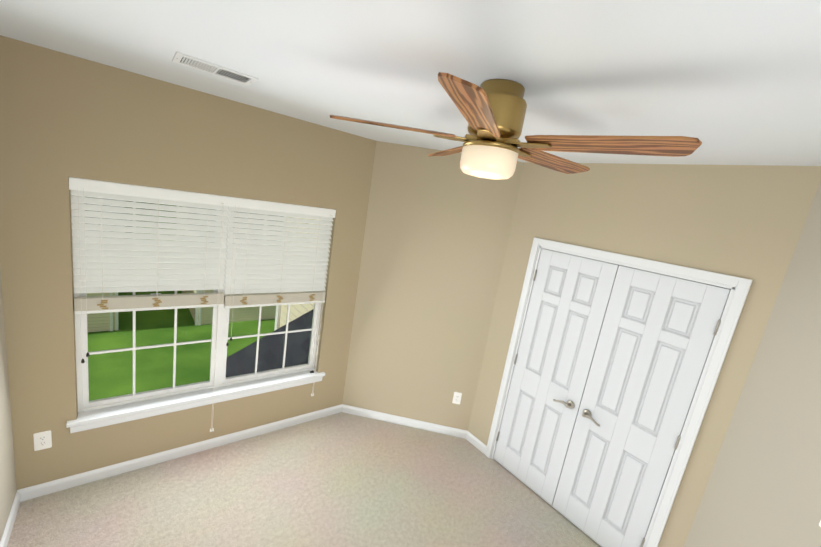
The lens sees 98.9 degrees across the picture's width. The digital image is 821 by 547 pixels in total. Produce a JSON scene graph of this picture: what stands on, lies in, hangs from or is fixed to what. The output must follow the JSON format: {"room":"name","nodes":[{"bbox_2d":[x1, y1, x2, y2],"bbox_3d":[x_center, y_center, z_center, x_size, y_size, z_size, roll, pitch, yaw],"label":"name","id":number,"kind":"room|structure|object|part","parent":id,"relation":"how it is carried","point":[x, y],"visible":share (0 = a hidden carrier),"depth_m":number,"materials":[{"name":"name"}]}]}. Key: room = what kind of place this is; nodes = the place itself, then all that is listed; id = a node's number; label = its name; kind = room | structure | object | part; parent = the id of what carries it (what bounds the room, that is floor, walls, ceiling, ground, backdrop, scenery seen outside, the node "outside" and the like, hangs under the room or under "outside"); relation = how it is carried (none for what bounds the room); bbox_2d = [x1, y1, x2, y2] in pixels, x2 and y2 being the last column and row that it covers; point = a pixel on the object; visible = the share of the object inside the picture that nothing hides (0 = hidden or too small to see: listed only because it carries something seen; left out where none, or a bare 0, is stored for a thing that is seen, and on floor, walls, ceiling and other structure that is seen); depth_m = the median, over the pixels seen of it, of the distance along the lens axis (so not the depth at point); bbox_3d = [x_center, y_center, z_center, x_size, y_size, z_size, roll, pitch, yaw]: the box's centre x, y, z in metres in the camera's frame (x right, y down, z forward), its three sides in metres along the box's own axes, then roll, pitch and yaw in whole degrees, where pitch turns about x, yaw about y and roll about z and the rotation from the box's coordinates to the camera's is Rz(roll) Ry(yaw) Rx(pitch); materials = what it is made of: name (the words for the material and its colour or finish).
{"room":"empty bedroom","nodes":[
{"label":"empty bedroom","id":0,"kind":"room"},
{"bbox_2d":[0,270,16,540],"bbox_3d":[-1.131,0.605,0.444,0.130,2.920,4.230,0,15,-39],"label":"wall","id":1,"kind":"structure","parent":0,"point":[8,487],"depth_m":2.00,"materials":[{"name":"beige paint"}]},
{"bbox_2d":[0,490,19,546],"bbox_3d":[-1.282,1.901,0.750,0.014,0.085,3.949,0,15,-39],"label":"baseboard","id":2,"kind":"structure","parent":1,"relation":"attached to","point":[4,541],"depth_m":2.06,"materials":[{"name":"white wood"}]},
{"bbox_2d":[0,35,376,489],"bbox_3d":[-1.452,0.090,2.755,2.570,2.920,0.170,0,15,-39],"label":"wall","id":3,"kind":"structure","parent":0,"point":[64,117],"depth_m":2.23,"materials":[{"name":"beige paint"}]},
{"bbox_2d":[33,430,51,450],"bbox_3d":[-2.340,1.065,2.235,0.078,0.124,0.008,0,15,-39],"label":"outlet","id":4,"kind":"object","parent":3,"relation":"attached to","point":[42,440],"visible":1,"depth_m":2.23,"materials":[{"name":"white plastic"}]},
{"bbox_2d":[18,404,341,501],"bbox_3d":[-1.602,1.409,2.946,2.289,0.085,0.014,0,15,-39],"label":"baseboard","id":5,"kind":"structure","parent":3,"relation":"attached to","point":[42,489],"depth_m":2.69,"materials":[{"name":"white wood"}]},
{"bbox_2d":[66,369,324,432],"bbox_3d":[-1.563,0.997,2.882,1.797,0.089,0.122,0,15,-39],"label":"window sill","id":6,"kind":"structure","parent":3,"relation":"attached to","point":[100,417],"depth_m":2.70,"materials":[{"name":"white wood"}]},
{"bbox_2d":[70,178,330,411],"bbox_3d":[-1.503,0.172,2.793,1.692,1.570,0.080,0,15,-39],"label":"window unit","id":7,"kind":"structure","parent":3,"relation":"in","point":[220,337],"depth_m":2.76,"materials":[{"name":"white plastic"}]},
{"bbox_2d":[69,177,229,431],"bbox_3d":[-1.782,0.357,2.468,0.844,1.879,0.120,0,15,-39],"label":"window blind","id":8,"kind":"object","parent":7,"relation":"attached to","point":[138,263],"visible":1,"depth_m":2.34,"materials":[{"name":"white plastic"}]},
{"bbox_2d":[223,197,335,395],"bbox_3d":[-1.118,0.301,2.989,0.844,1.769,0.120,0,15,-39],"label":"window blind","id":9,"kind":"object","parent":7,"relation":"attached to","point":[267,272],"visible":0.96,"depth_m":2.88,"materials":[{"name":"white plastic"}]},
{"bbox_2d":[7,412,600,546],"bbox_3d":[-0.068,1.980,1.797,4.100,0.100,4.800,0,15,-39],"label":"floor","id":10,"kind":"structure","parent":0,"point":[341,479],"depth_m":2.60,"materials":[{"name":"carpet"}]},
{"bbox_2d":[0,0,820,165],"bbox_3d":[0.371,-0.771,1.245,4.100,0.140,4.800,0,15,-39],"label":"ceiling","id":11,"kind":"structure","parent":0,"point":[731,82],"depth_m":1.22,"materials":[{"name":"paint"}]},
{"bbox_2d":[172,51,258,85],"bbox_3d":[-0.965,-1.009,1.746,0.350,0.007,0.195,0,15,-39],"label":"ceiling vent","id":12,"kind":"object","parent":11,"relation":"in","point":[205,66],"visible":1,"depth_m":1.73,"materials":[{"name":"white metal"}]},
{"bbox_2d":[330,72,701,179],"bbox_3d":[0.374,-0.555,1.411,1.242,0.343,1.265,0,15,-39],"label":"ceiling fan","id":13,"kind":"object","parent":11,"relation":"hanging from","point":[493,112],"visible":1,"depth_m":1.29,"materials":[{"name":"brown wood"}]},
{"bbox_3d":[-0.076,-0.591,1.406,0.515,0.009,0.122,9,24,0],"label":"blade","id":14,"kind":"part","parent":13,"relation":"part of","materials":[{"name":"brown wood"}]},
{"bbox_3d":[0.214,-0.621,1.786,0.122,0.009,0.515,-8,15,-15],"label":"blade","id":15,"kind":"part","parent":13,"relation":"part of","materials":[{"name":"brown wood"}]},
{"bbox_3d":[0.190,-0.472,1.026,0.122,0.009,0.515,26,15,15],"label":"blade","id":16,"kind":"part","parent":13,"relation":"part of","materials":[{"name":"brown wood"}]},
{"bbox_3d":[0.313,-0.442,1.423,0.222,0.101,0.222,0,15,-39],"label":"globe","id":17,"kind":"part","parent":13,"relation":"part of","materials":[{"name":"white glass"}]},
{"bbox_3d":[0.339,-0.609,1.389,0.226,0.240,0.226,0,15,-39],"label":"motor","id":18,"kind":"part","parent":13,"relation":"part of","materials":[{"name":"gold metal"}]},
{"bbox_3d":[0.659,-0.521,1.641,0.515,0.009,0.122,1,1,-35],"label":"blade","id":19,"kind":"part","parent":13,"relation":"part of","materials":[{"name":"brown wood"}]},
{"bbox_3d":[0.644,-0.429,1.171,0.515,0.009,0.122,17,1,35],"label":"blade","id":20,"kind":"part","parent":13,"relation":"part of","materials":[{"name":"brown wood"}]},
{"bbox_2d":[342,141,523,430],"bbox_3d":[0.142,0.211,3.420,1.595,2.920,0.130,10,11,5],"label":"wall","id":21,"kind":"structure","parent":0,"point":[436,234],"depth_m":3.33,"materials":[{"name":"beige paint"}]},
{"bbox_2d":[342,404,466,438],"bbox_3d":[-0.073,1.519,3.610,1.314,0.085,0.014,10,11,5],"label":"baseboard","id":22,"kind":"structure","parent":21,"relation":"attached to","point":[413,423],"depth_m":3.60,"materials":[{"name":"white wood"}]},
{"bbox_2d":[452,392,461,404],"bbox_3d":[0.465,1.243,3.499,0.078,0.124,0.008,10,11,5],"label":"outlet","id":23,"kind":"object","parent":21,"relation":"attached to","point":[457,396],"visible":1,"depth_m":3.50,"materials":[{"name":"white plastic"}]},
{"bbox_2d":[468,162,820,546],"bbox_3d":[1.362,0.552,2.688,0.130,2.920,2.020,0,15,-39],"label":"wall","id":24,"kind":"structure","parent":0,"point":[745,221],"depth_m":2.18,"materials":[{"name":"beige paint"}]},
{"bbox_2d":[466,431,486,453],"bbox_3d":[1.099,1.848,2.903,0.014,0.085,1.739,0,15,-39],"label":"baseboard","id":25,"kind":"structure","parent":24,"relation":"attached to","point":[476,442],"depth_m":3.45,"materials":[{"name":"white wood"}]},
{"bbox_2d":[493,248,618,505],"bbox_3d":[1.108,0.842,2.888,0.095,2.018,0.612,0,15,-39],"label":"closet door","id":26,"kind":"structure","parent":24,"relation":"in","point":[567,309],"depth_m":2.86,"materials":[{"name":"white wood"}]},
{"bbox_2d":[485,237,752,546],"bbox_3d":[1.349,0.887,2.688,0.152,2.108,1.366,0,15,-39],"label":"trim","id":27,"kind":"structure","parent":24,"relation":"attached to","point":[739,287],"depth_m":2.22,"materials":[{"name":"white wood"}]},
{"bbox_2d":[552,265,730,546],"bbox_3d":[1.485,0.995,2.425,0.095,2.018,0.612,0,15,-39],"label":"closet door","id":28,"kind":"structure","parent":24,"relation":"in","point":[658,332],"depth_m":2.39,"materials":[{"name":"white wood"}]},
{"bbox_2d":[684,181,820,546],"bbox_3d":[1.774,0.941,1.080,0.130,2.920,2.140,10,11,6],"label":"wall","id":29,"kind":"structure","parent":0,"point":[763,488],"depth_m":1.75,"materials":[{"name":"beige paint"}]},
{"label":"outside","id":30,"kind":"structure","parent":0,"visible":0},
{"bbox_2d":[87,207,274,400],"bbox_3d":[-47.015,-14.556,65.603,190.000,0.200,155.500,0,15,-39],"label":"lawn","id":31,"kind":"structure","parent":30,"point":[113,382],"depth_m":11.25,"materials":[{"name":"green plant"}]},
{"bbox_2d":[85,197,124,331],"bbox_3d":[-14.721,-0.952,10.525,9.580,4.855,5.310,0,15,-39],"label":"house","id":32,"kind":"structure","parent":31,"relation":"on","point":[96,324],"depth_m":11.85,"materials":[{"name":"beige"}]},
{"bbox_2d":[179,206,283,325],"bbox_3d":[-5.763,-0.948,17.617,9.570,4.855,5.310,0,15,-39],"label":"house","id":33,"kind":"structure","parent":31,"relation":"on","point":[206,315],"depth_m":14.41,"materials":[{"name":"beige"}]},
{"bbox_2d":[225,217,321,377],"bbox_3d":[-1.031,-0.077,4.845,2.540,9.600,2.340,0,15,-39],"label":"bump-out","id":34,"kind":"object","parent":31,"relation":"on","point":[244,364],"depth_m":4.54,"materials":[{"name":"beige"}]}
]}

